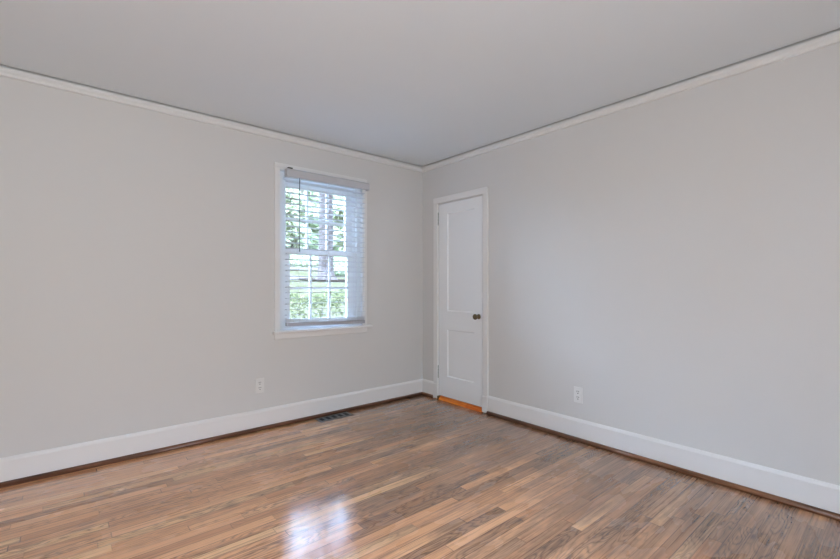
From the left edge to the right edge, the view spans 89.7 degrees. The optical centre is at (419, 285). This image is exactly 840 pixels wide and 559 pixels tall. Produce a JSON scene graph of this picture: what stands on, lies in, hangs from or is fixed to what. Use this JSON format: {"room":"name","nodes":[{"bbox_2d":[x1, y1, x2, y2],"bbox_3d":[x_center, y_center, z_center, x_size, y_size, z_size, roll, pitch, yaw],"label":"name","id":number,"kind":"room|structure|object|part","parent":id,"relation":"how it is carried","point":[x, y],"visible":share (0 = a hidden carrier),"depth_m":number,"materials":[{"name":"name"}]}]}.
{"room":"empty bedroom","nodes":[
{"label":"empty bedroom","id":0,"kind":"room"},
{"bbox_2d":[0,64,422,457],"bbox_3d":[-1.521,-0.056,3.295,4.230,2.629,0.140,0,0,-40],"label":"wall","id":1,"kind":"structure","parent":0,"point":[137,244],"depth_m":2.94,"materials":[{"name":"paint"}]},
{"bbox_2d":[0,379,422,487],"bbox_3d":[-1.464,1.076,3.228,3.950,0.165,0.035,0,0,-40],"label":"baseboard","id":2,"kind":"structure","parent":1,"relation":"attached to","point":[37,465],"depth_m":3.02,"materials":[{"name":"paint"}]},
{"bbox_2d":[0,66,422,172],"bbox_3d":[-1.468,-1.236,3.233,3.950,0.049,0.022,0,0,-40],"label":"crown molding","id":3,"kind":"structure","parent":1,"relation":"attached to","point":[5,72],"depth_m":3.02,"materials":[{"name":"paint"}]},
{"bbox_2d":[255,378,263,393],"bbox_3d":[-1.288,0.803,3.395,0.072,0.117,0.010,0,0,-40],"label":"wall outlet","id":4,"kind":"object","parent":1,"relation":"attached to","point":[259,383],"visible":1,"depth_m":3.39,"materials":[{"name":"plastic"}]},
{"bbox_2d":[272,162,372,339],"bbox_3d":[-0.894,-0.286,3.827,0.954,1.460,0.242,0,0,-40],"label":"window","id":5,"kind":"structure","parent":1,"relation":"in","point":[281,331],"depth_m":3.81,"materials":[{"name":"paint"}]},
{"bbox_3d":[-0.940,-0.599,3.872,0.709,0.641,0.035,0,0,-40],"label":"sash","id":6,"kind":"part","parent":5,"relation":"part of","materials":[{"name":"plastic"}]},
{"bbox_3d":[-0.904,0.022,3.830,0.745,0.680,0.035,0,0,-40],"label":"sash","id":7,"kind":"part","parent":5,"relation":"part of","materials":[{"name":"plastic"}]},
{"bbox_2d":[284,167,369,325],"bbox_3d":[-0.805,-0.313,3.755,0.807,1.334,0.065,0,0,-40],"label":"blind","id":8,"kind":"object","parent":5,"relation":"attached to","point":[290,172],"visible":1,"depth_m":3.72,"materials":[{"name":"white plastic"}]},
{"bbox_3d":[-0.821,0.330,3.755,0.767,0.047,0.036,0,0,-40],"label":"rail","id":9,"kind":"part","parent":8,"relation":"part of","materials":[{"name":"white plastic"}]},
{"bbox_3d":[-0.822,-0.303,3.754,0.002,1.223,0.044,0,0,-40],"label":"ladder cord","id":10,"kind":"part","parent":8,"relation":"part of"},
{"bbox_3d":[-0.609,-0.303,3.936,0.002,1.223,0.044,0,0,-40],"label":"ladder cord","id":11,"kind":"part","parent":8,"relation":"part of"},
{"bbox_3d":[-0.912,0.021,3.823,0.567,0.591,0.004,0,0,-40],"label":"glass pane","id":12,"kind":"part","parent":5,"relation":"part of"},
{"bbox_2d":[0,395,839,558],"bbox_3d":[-0.034,1.209,1.547,4.230,0.100,4.730,0,0,-40],"label":"floor","id":13,"kind":"structure","parent":0,"point":[417,477],"depth_m":2.23,"materials":[{"name":"brown wood"}]},
{"bbox_2d":[315,412,352,421],"bbox_3d":[-0.758,1.156,3.728,0.320,0.005,0.110,0,0,-40],"label":"floor vent","id":14,"kind":"object","parent":13,"relation":"in","point":[344,414],"visible":1,"depth_m":3.73,"materials":[{"name":"grey metal"}]},
{"bbox_2d":[0,0,839,165],"bbox_3d":[-0.034,-1.350,1.547,4.230,0.160,4.730,0,0,-40],"label":"ceiling","id":15,"kind":"structure","parent":0,"point":[417,82],"depth_m":2.33,"materials":[{"name":"paint"}]},
{"bbox_2d":[423,28,839,485],"bbox_3d":[1.569,-0.056,2.819,0.140,2.629,4.590,0,0,-40],"label":"wall","id":16,"kind":"structure","parent":0,"point":[673,260],"depth_m":2.64,"materials":[{"name":"paint"}]},
{"bbox_2d":[422,379,433,397],"bbox_3d":[0.075,1.076,4.439,0.035,0.165,0.186,0,0,-40],"label":"baseboard","id":17,"kind":"structure","parent":16,"relation":"attached to","point":[427,384],"depth_m":4.43,"materials":[{"name":"paint"}]},
{"bbox_3d":[0.069,1.142,4.434,0.019,0.027,0.186,0,0,-40],"label":"shoe moulding","id":18,"kind":"part","parent":17,"relation":"part of","materials":[{"name":"brown wood"}]},
{"bbox_2d":[433,186,488,412],"bbox_3d":[0.415,0.130,4.126,0.204,2.058,0.732,0,0,-40],"label":"door","id":19,"kind":"structure","parent":16,"relation":"in","point":[460,220],"depth_m":4.10,"materials":[{"name":"paint"}]},
{"bbox_3d":[0.520,0.286,3.896,0.067,0.053,0.053,0,0,-40],"label":"knob","id":20,"kind":"part","parent":19,"relation":"part of","materials":[{"name":"gold metal"}]},
{"bbox_2d":[574,386,582,403],"bbox_3d":[1.183,0.816,3.157,0.010,0.117,0.072,0,0,-40],"label":"wall outlet","id":21,"kind":"object","parent":16,"relation":"attached to","point":[578,391],"visible":1,"depth_m":3.15,"materials":[{"name":"plastic"}]},
{"bbox_2d":[422,31,839,171],"bbox_3d":[1.462,-1.236,2.819,0.022,0.049,4.450,0,0,-40],"label":"crown molding","id":22,"kind":"structure","parent":16,"relation":"attached to","point":[833,38],"depth_m":2.68,"materials":[{"name":"paint"}]},
{"bbox_2d":[486,396,839,520],"bbox_3d":[1.754,1.076,2.466,0.035,0.165,3.532,0,0,-40],"label":"baseboard","id":23,"kind":"structure","parent":16,"relation":"attached to","point":[815,496],"depth_m":2.59,"materials":[{"name":"paint"}]},
{"label":"outside","id":24,"kind":"structure","parent":0,"visible":0},
{"bbox_2d":[290,262,345,321],"bbox_3d":[-16.694,-2.366,62.766,110.000,7.950,110.000,0,0,-40],"label":"lawn","id":25,"kind":"structure","parent":24,"point":[296,273],"depth_m":12.61,"materials":[{"name":"green plant"}]},
{"bbox_2d":[290,275,306,278],"bbox_3d":[-13.292,-0.484,14.123,20.468,0.509,5.302,0,0,-44],"label":"driveway","id":26,"kind":"structure","parent":25,"relation":"on","point":[290,275],"depth_m":19.91,"materials":[{"name":"grey concrete"}]},
{"bbox_2d":[286,188,311,263],"bbox_3d":[-11.769,-5.722,37.961,4.512,8.173,3.612,0,0,-40],"label":"tree","id":27,"kind":"object","parent":25,"relation":"on","point":[288,245],"visible":0.38,"depth_m":37.40,"materials":[{"name":"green plant"}]},
{"bbox_2d":[290,248,317,266],"bbox_3d":[-9.093,-2.075,32.488,3.108,1.738,2.686,0,0,-40],"label":"bush","id":28,"kind":"object","parent":25,"relation":"on","point":[298,262],"visible":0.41,"depth_m":32.09,"materials":[{"name":"green plant"}]},
{"bbox_2d":[295,189,318,258],"bbox_3d":[-12.113,-6.530,45.052,4.782,9.017,5.146,0,0,-40],"label":"tree","id":29,"kind":"object","parent":25,"relation":"on","point":[297,191],"visible":0.29,"depth_m":44.35,"materials":[{"name":"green plant"}]},
{"bbox_2d":[290,289,345,320],"bbox_3d":[-0.826,0.791,6.613,5.868,1.554,1.286,0,0,-40],"label":"hedge","id":30,"kind":"object","parent":25,"relation":"on","point":[305,298],"visible":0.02,"depth_m":5.61,"materials":[{"name":"green plant"}]},
{"bbox_2d":[300,193,345,280],"bbox_3d":[-4.603,-8.483,19.516,9.538,17.025,6.294,0,0,1],"label":"tree","id":31,"kind":"object","parent":25,"relation":"on","point":[321,263],"visible":0.02,"depth_m":18.99,"materials":[{"name":"grey plant"}]},
{"bbox_2d":[313,195,335,248],"bbox_3d":[-13.281,-9.102,61.211,6.960,12.275,7.490,0,0,-40],"label":"tree","id":32,"kind":"object","parent":25,"relation":"on","point":[316,204],"visible":0.02,"depth_m":60.68,"materials":[{"name":"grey plant"}]},
{"bbox_2d":[316,196,343,264],"bbox_3d":[-10.316,-6.853,50.144,4.709,9.336,4.774,0,0,-40],"label":"tree","id":33,"kind":"object","parent":25,"relation":"on","point":[338,197],"visible":0.09,"depth_m":49.40,"materials":[{"name":"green plant"}]},
{"bbox_2d":[333,201,343,259],"bbox_3d":[-7.112,-5.743,42.313,4.784,8.159,4.673,0,0,-40],"label":"tree","id":34,"kind":"object","parent":25,"relation":"on","point":[334,206],"visible":0.16,"depth_m":41.25,"materials":[{"name":"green plant"}]},
{"bbox_2d":[334,263,345,276],"bbox_3d":[-4.463,-0.766,23.293,1.454,1.000,1.246,0,0,-40],"label":"bush","id":35,"kind":"object","parent":25,"relation":"on","point":[343,274],"visible":0.58,"depth_m":22.98,"materials":[{"name":"green plant"}]},
{"bbox_2d":[334,257,345,265],"bbox_3d":[-6.206,-2.038,35.223,2.778,1.626,2.272,0,0,-40],"label":"bush","id":36,"kind":"object","parent":25,"relation":"on","point":[335,258],"visible":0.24,"depth_m":34.47,"materials":[{"name":"green plant"}]},
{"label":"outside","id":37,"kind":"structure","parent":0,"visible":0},
{"bbox_2d":[290,267,317,269],"bbox_3d":[-2.355,-1.301,35.120,64.093,0.446,3.996,0,0,-42],"label":"street","id":38,"kind":"structure","parent":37,"point":[300,268],"depth_m":29.56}
]}

